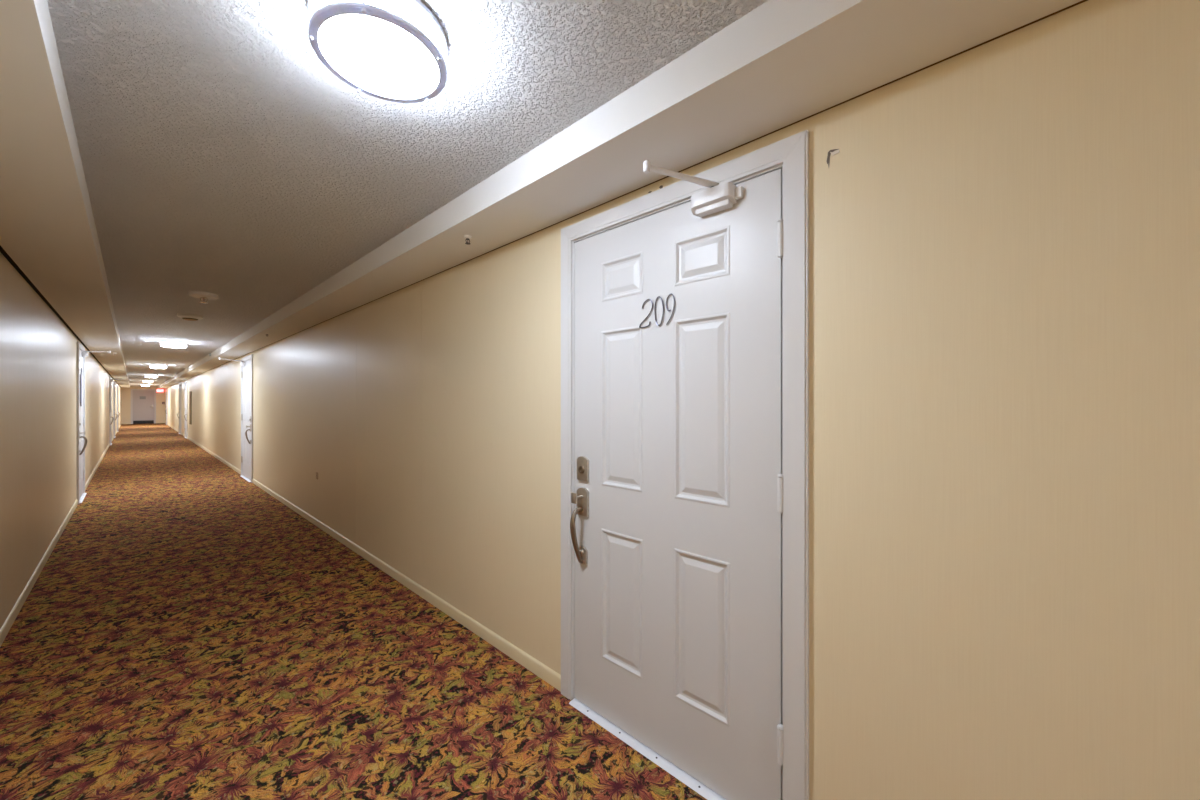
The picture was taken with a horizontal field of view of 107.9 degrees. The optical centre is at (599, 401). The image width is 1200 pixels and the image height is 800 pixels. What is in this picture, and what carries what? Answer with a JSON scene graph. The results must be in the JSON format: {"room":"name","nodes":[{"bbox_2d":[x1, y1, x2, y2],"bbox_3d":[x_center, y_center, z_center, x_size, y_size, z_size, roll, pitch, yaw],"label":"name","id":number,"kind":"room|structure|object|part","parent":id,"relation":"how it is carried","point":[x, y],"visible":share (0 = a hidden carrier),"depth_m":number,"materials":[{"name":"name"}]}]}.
{"room":"apartment building corridor","nodes":[
{"label":"apartment building corridor","id":0,"kind":"room"},
{"bbox_2d":[0,252,120,628],"bbox_3d":[-11.918,0.148,10.389,45.600,2.364,0.120,0,0,43],"label":"wall","id":1,"kind":"structure","parent":0,"point":[38,352],"depth_m":3.33,"materials":[{"name":"paint"}]},
{"bbox_2d":[0,246,118,384],"bbox_3d":[-11.869,-0.933,10.441,45.600,0.202,0.022,0,0,43],"label":"joint","id":2,"kind":"object","parent":1,"relation":"attached to","point":[2,250],"visible":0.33,"depth_m":3.32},
{"bbox_2d":[0,424,120,646],"bbox_3d":[-11.873,1.297,10.437,45.600,0.066,0.011,0,0,43],"label":"baseboard","id":3,"kind":"structure","parent":1,"relation":"attached to","point":[4,630],"depth_m":3.26,"materials":[{"name":"beige wood"}]},
{"bbox_2d":[77,341,84,503],"bbox_3d":[-7.213,0.270,6.013,1.070,2.120,0.114,0,0,43],"label":"door frame","id":4,"kind":"structure","parent":1,"relation":"attached to","point":[79,346],"depth_m":5.69,"materials":[{"name":"white paint"}]},
{"bbox_2d":[79,350,110,499],"bbox_3d":[-7.110,0.288,6.133,0.923,2.063,0.317,0,0,43],"label":"door","id":5,"kind":"structure","parent":1,"relation":"in","point":[84,353],"depth_m":6.03,"materials":[{"name":"white paint"}]},
{"bbox_2d":[80,368,81,405],"bbox_3d":[-7.130,-0.206,6.007,0.200,0.533,0.014,0,0,43],"label":"panel","id":6,"kind":"object","parent":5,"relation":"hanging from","point":[81,368],"depth_m":5.98,"materials":[{"name":"white paint"}]},
{"bbox_2d":[109,376,110,442],"bbox_3d":[-15.409,0.270,13.691,1.070,2.120,0.114,0,0,43],"label":"door frame","id":7,"kind":"structure","parent":1,"relation":"attached to","point":[109,376],"depth_m":13.36,"materials":[{"name":"white paint"}]},
{"bbox_2d":[113,381,114,435],"bbox_3d":[-18.364,0.270,16.460,1.070,2.120,0.114,0,0,43],"label":"door frame","id":8,"kind":"structure","parent":1,"relation":"attached to","point":[113,381],"depth_m":16.12,"materials":[{"name":"white paint"}]},
{"bbox_2d":[110,379,122,443],"bbox_3d":[-15.306,0.288,13.810,0.923,2.063,0.317,0,0,43],"label":"door","id":9,"kind":"structure","parent":1,"relation":"in","point":[111,380],"depth_m":13.91,"materials":[{"name":"white paint"}]},
{"bbox_2d":[117,384,117,431],"bbox_3d":[-21.867,0.270,19.741,1.070,2.120,0.114,0,0,43],"label":"door frame","id":10,"kind":"structure","parent":1,"relation":"attached to","point":[117,384],"depth_m":19.42,"materials":[{"name":"white paint"}]},
{"bbox_2d":[0,0,129,387],"bbox_3d":[-11.744,-0.932,10.574,45.600,0.204,0.343,0,0,43],"label":"ceiling","id":11,"kind":"structure","parent":0,"point":[48,228],"depth_m":1.71,"materials":[{"name":"paint"}]},
{"bbox_2d":[121,386,164,423],"bbox_3d":[-27.925,0.148,26.739,0.120,2.364,2.098,0,0,43],"label":"wall","id":12,"kind":"structure","parent":0,"point":[125,392],"depth_m":26.30,"materials":[{"name":"paint"}]},
{"bbox_2d":[133,390,153,423],"bbox_3d":[-27.879,0.305,26.691,0.113,2.030,0.910,0,0,43],"label":"door","id":13,"kind":"structure","parent":12,"relation":"in","point":[143,400],"depth_m":26.70,"materials":[{"name":"grey paint"}]},
{"bbox_3d":[-27.886,1.223,26.698,0.004,0.186,0.870,0,0,43],"label":"kick plate","id":14,"kind":"part","parent":13,"relation":"part of","materials":[{"name":"black metal"}]},
{"bbox_2d":[131,389,155,423],"bbox_3d":[-27.915,0.270,26.725,0.114,2.120,1.070,0,0,43],"label":"door frame","id":15,"kind":"structure","parent":12,"relation":"attached to","point":[154,390],"depth_m":26.70,"materials":[{"name":"white paint"}]},
{"bbox_2d":[156,389,163,392],"bbox_3d":[-27.374,-0.700,27.198,0.056,0.220,0.330,0,0,43],"label":"exit sign","id":16,"kind":"object","parent":12,"relation":"attached to","point":[157,390],"visible":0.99,"depth_m":27.19,"materials":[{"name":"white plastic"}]},
{"bbox_2d":[0,423,706,799],"bbox_3d":[-11.242,1.370,11.111,45.840,0.080,2.098,0,0,43],"label":"floor","id":17,"kind":"structure","parent":0,"point":[187,633],"depth_m":2.12,"materials":[{"name":"multicoloured carpet"}]},
{"bbox_2d":[79,493,86,502],"bbox_3d":[-7.206,1.326,6.021,0.910,0.008,0.134,0,0,43],"label":"threshold","id":18,"kind":"object","parent":17,"relation":"on","point":[83,494],"visible":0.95,"depth_m":6.06,"materials":[{"name":"paint"}]},
{"bbox_2d":[569,698,725,799],"bbox_3d":[0.240,1.326,1.664,0.910,0.008,0.134,0,0,43],"label":"threshold","id":19,"kind":"object","parent":17,"relation":"on","point":[700,788],"visible":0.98,"depth_m":1.65,"materials":[{"name":"paint"}]},
{"bbox_2d":[47,0,767,386],"bbox_3d":[-11.226,-0.994,11.127,45.600,0.080,1.212,0,0,43],"label":"ceiling","id":20,"kind":"structure","parent":0,"point":[220,155],"depth_m":1.51,"materials":[{"name":"white paint"}]},
{"bbox_2d":[145,375,157,377],"bbox_3d":[-15.802,-0.908,15.399,0.318,0.091,0.318,0,0,43],"label":"ceiling light","id":21,"kind":"object","parent":20,"relation":"attached to","point":[151,376],"visible":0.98,"depth_m":15.33,"materials":[{"name":"white"}]},
{"bbox_2d":[149,364,166,367],"bbox_3d":[-11.306,-0.908,11.188,0.318,0.091,0.318,0,0,43],"label":"ceiling light","id":22,"kind":"object","parent":20,"relation":"attached to","point":[151,365],"visible":1,"depth_m":11.07,"materials":[{"name":"white"}]},
{"bbox_2d":[150,365,165,367],"bbox_3d":[-11.306,-0.907,11.188,0.288,0.066,0.288,0,0,43],"label":"diffuser","id":23,"kind":"object","parent":22,"relation":"attached to","point":[151,366],"depth_m":11.08,"materials":[{"name":"white"}]},
{"bbox_2d":[160,340,187,347],"bbox_3d":[-6.709,-0.908,6.881,0.318,0.091,0.318,0,0,43],"label":"ceiling light","id":24,"kind":"object","parent":20,"relation":"attached to","point":[165,343],"visible":1,"depth_m":6.79,"materials":[{"name":"white"}]},
{"bbox_2d":[161,341,185,345],"bbox_3d":[-6.709,-0.907,6.881,0.288,0.066,0.288,0,0,43],"label":"diffuser","id":25,"kind":"object","parent":24,"relation":"attached to","point":[163,343],"depth_m":6.77,"materials":[{"name":"white"}]},
{"bbox_2d":[177,313,202,320],"bbox_3d":[-4.490,-0.923,4.788,0.210,0.062,0.210,0,0,43],"label":"smoke detector","id":26,"kind":"object","parent":20,"relation":"attached to","point":[186,316],"visible":1,"depth_m":4.73,"materials":[{"name":"white plastic"}]},
{"bbox_2d":[189,291,217,302],"bbox_3d":[-3.497,-0.912,3.858,0.194,0.084,0.194,0,0,43],"label":"sprinkler","id":27,"kind":"object","parent":20,"relation":"attached to","point":[197,294],"visible":1,"depth_m":3.82,"materials":[{"name":"white plastic"}]},
{"bbox_2d":[307,0,447,102],"bbox_3d":[-0.558,-0.908,1.119,0.318,0.091,0.318,0,0,43],"label":"ceiling light","id":28,"kind":"object","parent":20,"relation":"attached to","point":[389,50],"visible":1,"depth_m":1.07,"materials":[{"name":"silver metal"}]},
{"bbox_3d":[-0.689,-0.897,1.040,0.010,0.069,0.011,0,0,43],"label":"post","id":29,"kind":"part","parent":28,"relation":"part of","materials":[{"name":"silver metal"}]},
{"bbox_3d":[-0.524,-0.897,0.970,0.010,0.069,0.011,0,0,43],"label":"post","id":30,"kind":"part","parent":28,"relation":"part of","materials":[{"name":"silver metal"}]},
{"bbox_2d":[318,14,438,97],"bbox_3d":[-0.558,-0.870,1.119,0.274,0.009,0.274,0,0,43],"label":"diffuser","id":31,"kind":"object","parent":28,"relation":"attached to","point":[376,55],"depth_m":1.09,"materials":[{"name":"white"}]},
{"bbox_3d":[-0.406,-0.897,1.105,0.010,0.069,0.011,0,0,43],"label":"post","id":32,"kind":"part","parent":28,"relation":"part of","materials":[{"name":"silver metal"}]},
{"bbox_2d":[158,0,1082,388],"bbox_3d":[-10.719,-0.932,11.668,45.600,0.204,0.312,0,0,43],"label":"ceiling","id":33,"kind":"structure","parent":0,"point":[782,63],"depth_m":1.29,"materials":[{"name":"paint"}]},
{"bbox_2d":[464,235,471,244],"bbox_3d":[-0.662,-0.810,2.189,0.039,0.040,0.039,0,0,43],"label":"sprinkler","id":34,"kind":"object","parent":33,"relation":"attached to","point":[467,237],"visible":1,"depth_m":2.18,"materials":[{"name":"white metal"}]},
{"bbox_2d":[165,0,1199,799],"bbox_3d":[-10.567,0.148,11.831,45.600,2.364,0.123,0,0,43],"label":"wall","id":35,"kind":"structure","parent":0,"point":[1004,231],"depth_m":1.06,"materials":[{"name":"paint"}]},
{"bbox_2d":[165,390,166,423],"bbox_3d":[-25.701,0.305,25.897,0.923,2.030,0.123,0,0,43],"label":"door","id":36,"kind":"structure","parent":35,"relation":"in","point":[166,390],"depth_m":26.09,"materials":[{"name":"white paint"}]},
{"bbox_2d":[171,384,180,433],"bbox_3d":[-17.730,0.288,18.297,0.923,2.063,0.317,0,0,43],"label":"door","id":37,"kind":"structure","parent":35,"relation":"in","point":[171,384],"depth_m":18.33,"materials":[{"name":"white paint"}]},
{"bbox_2d":[179,383,180,432],"bbox_3d":[-17.628,0.270,18.416,1.070,2.120,0.114,0,0,43],"label":"door frame","id":38,"kind":"structure","parent":35,"relation":"attached to","point":[179,383],"depth_m":18.70,"materials":[{"name":"white paint"}]},
{"bbox_2d":[176,382,186,437],"bbox_3d":[-15.514,0.288,16.221,0.923,2.063,0.317,0,0,43],"label":"door","id":39,"kind":"structure","parent":35,"relation":"in","point":[185,384],"depth_m":16.24,"materials":[{"name":"white paint"}]},
{"bbox_2d":[185,380,187,436],"bbox_3d":[-15.402,0.270,16.331,1.070,2.120,0.114,0,0,43],"label":"door frame","id":40,"kind":"structure","parent":35,"relation":"attached to","point":[187,380],"depth_m":15.94,"materials":[{"name":"white paint"}]},
{"bbox_2d":[189,391,191,423],"bbox_3d":[-14.094,0.202,15.014,0.500,1.124,0.060,0,0,43],"label":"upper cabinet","id":41,"kind":"object","parent":35,"relation":"attached to","point":[190,392],"visible":1,"depth_m":14.86,"materials":[{"name":"brown paint"}]},
{"bbox_3d":[-14.096,0.203,15.012,0.440,1.055,0.006,0,0,43],"label":"cabinet door","id":42,"kind":"part","parent":41,"relation":"part of","materials":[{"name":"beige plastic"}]},
{"bbox_2d":[219,358,250,479],"bbox_3d":[-6.243,0.288,7.468,0.923,2.063,0.415,0,0,43],"label":"door","id":43,"kind":"structure","parent":35,"relation":"in","point":[246,366],"depth_m":7.61,"materials":[{"name":"white paint"}]},
{"bbox_2d":[241,354,252,482],"bbox_3d":[-6.097,0.270,7.614,1.070,2.120,0.114,0,0,43],"label":"door frame","id":44,"kind":"structure","parent":35,"relation":"attached to","point":[249,357],"depth_m":7.22,"materials":[{"name":"white paint"}]},
{"bbox_2d":[165,422,560,691],"bbox_3d":[-10.610,1.297,11.784,45.600,0.066,0.011,0,0,43],"label":"baseboard","id":45,"kind":"structure","parent":35,"relation":"attached to","point":[550,676],"depth_m":2.81,"materials":[{"name":"beige wood"}]},
{"bbox_2d":[165,0,1087,388],"bbox_3d":[-10.610,-0.933,11.785,45.600,0.202,0.009,0,0,43],"label":"joint","id":46,"kind":"object","parent":35,"relation":"attached to","point":[1080,2],"visible":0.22,"depth_m":1.26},
{"bbox_2d":[570,160,782,799],"bbox_3d":[0.144,0.288,1.552,0.923,2.063,0.317,0,0,43],"label":"door","id":47,"kind":"structure","parent":35,"relation":"in","point":[677,497],"depth_m":1.54,"materials":[{"name":"white paint"}]},
{"bbox_3d":[-0.075,0.539,1.906,0.066,0.331,0.013,0,0,43],"label":"handle plate","id":48,"kind":"part","parent":47,"relation":"part of","materials":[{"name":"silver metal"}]},
{"bbox_3d":[0.144,-0.726,1.350,0.022,0.034,0.022,0,0,43],"label":"closer knob","id":49,"kind":"part","parent":47,"relation":"part of","materials":[{"name":"white metal"}]},
{"bbox_3d":[0.267,-0.722,1.405,0.270,0.020,0.031,0,0,-24],"label":"closer arm","id":50,"kind":"part","parent":47,"relation":"part of","materials":[{"name":"white metal"}]},
{"bbox_2d":[561,130,808,799],"bbox_3d":[0.247,0.270,1.672,1.070,2.120,0.114,0,0,43],"label":"door frame","id":51,"kind":"structure","parent":35,"relation":"attached to","point":[790,154],"depth_m":1.30,"materials":[{"name":"white paint"}]}
]}

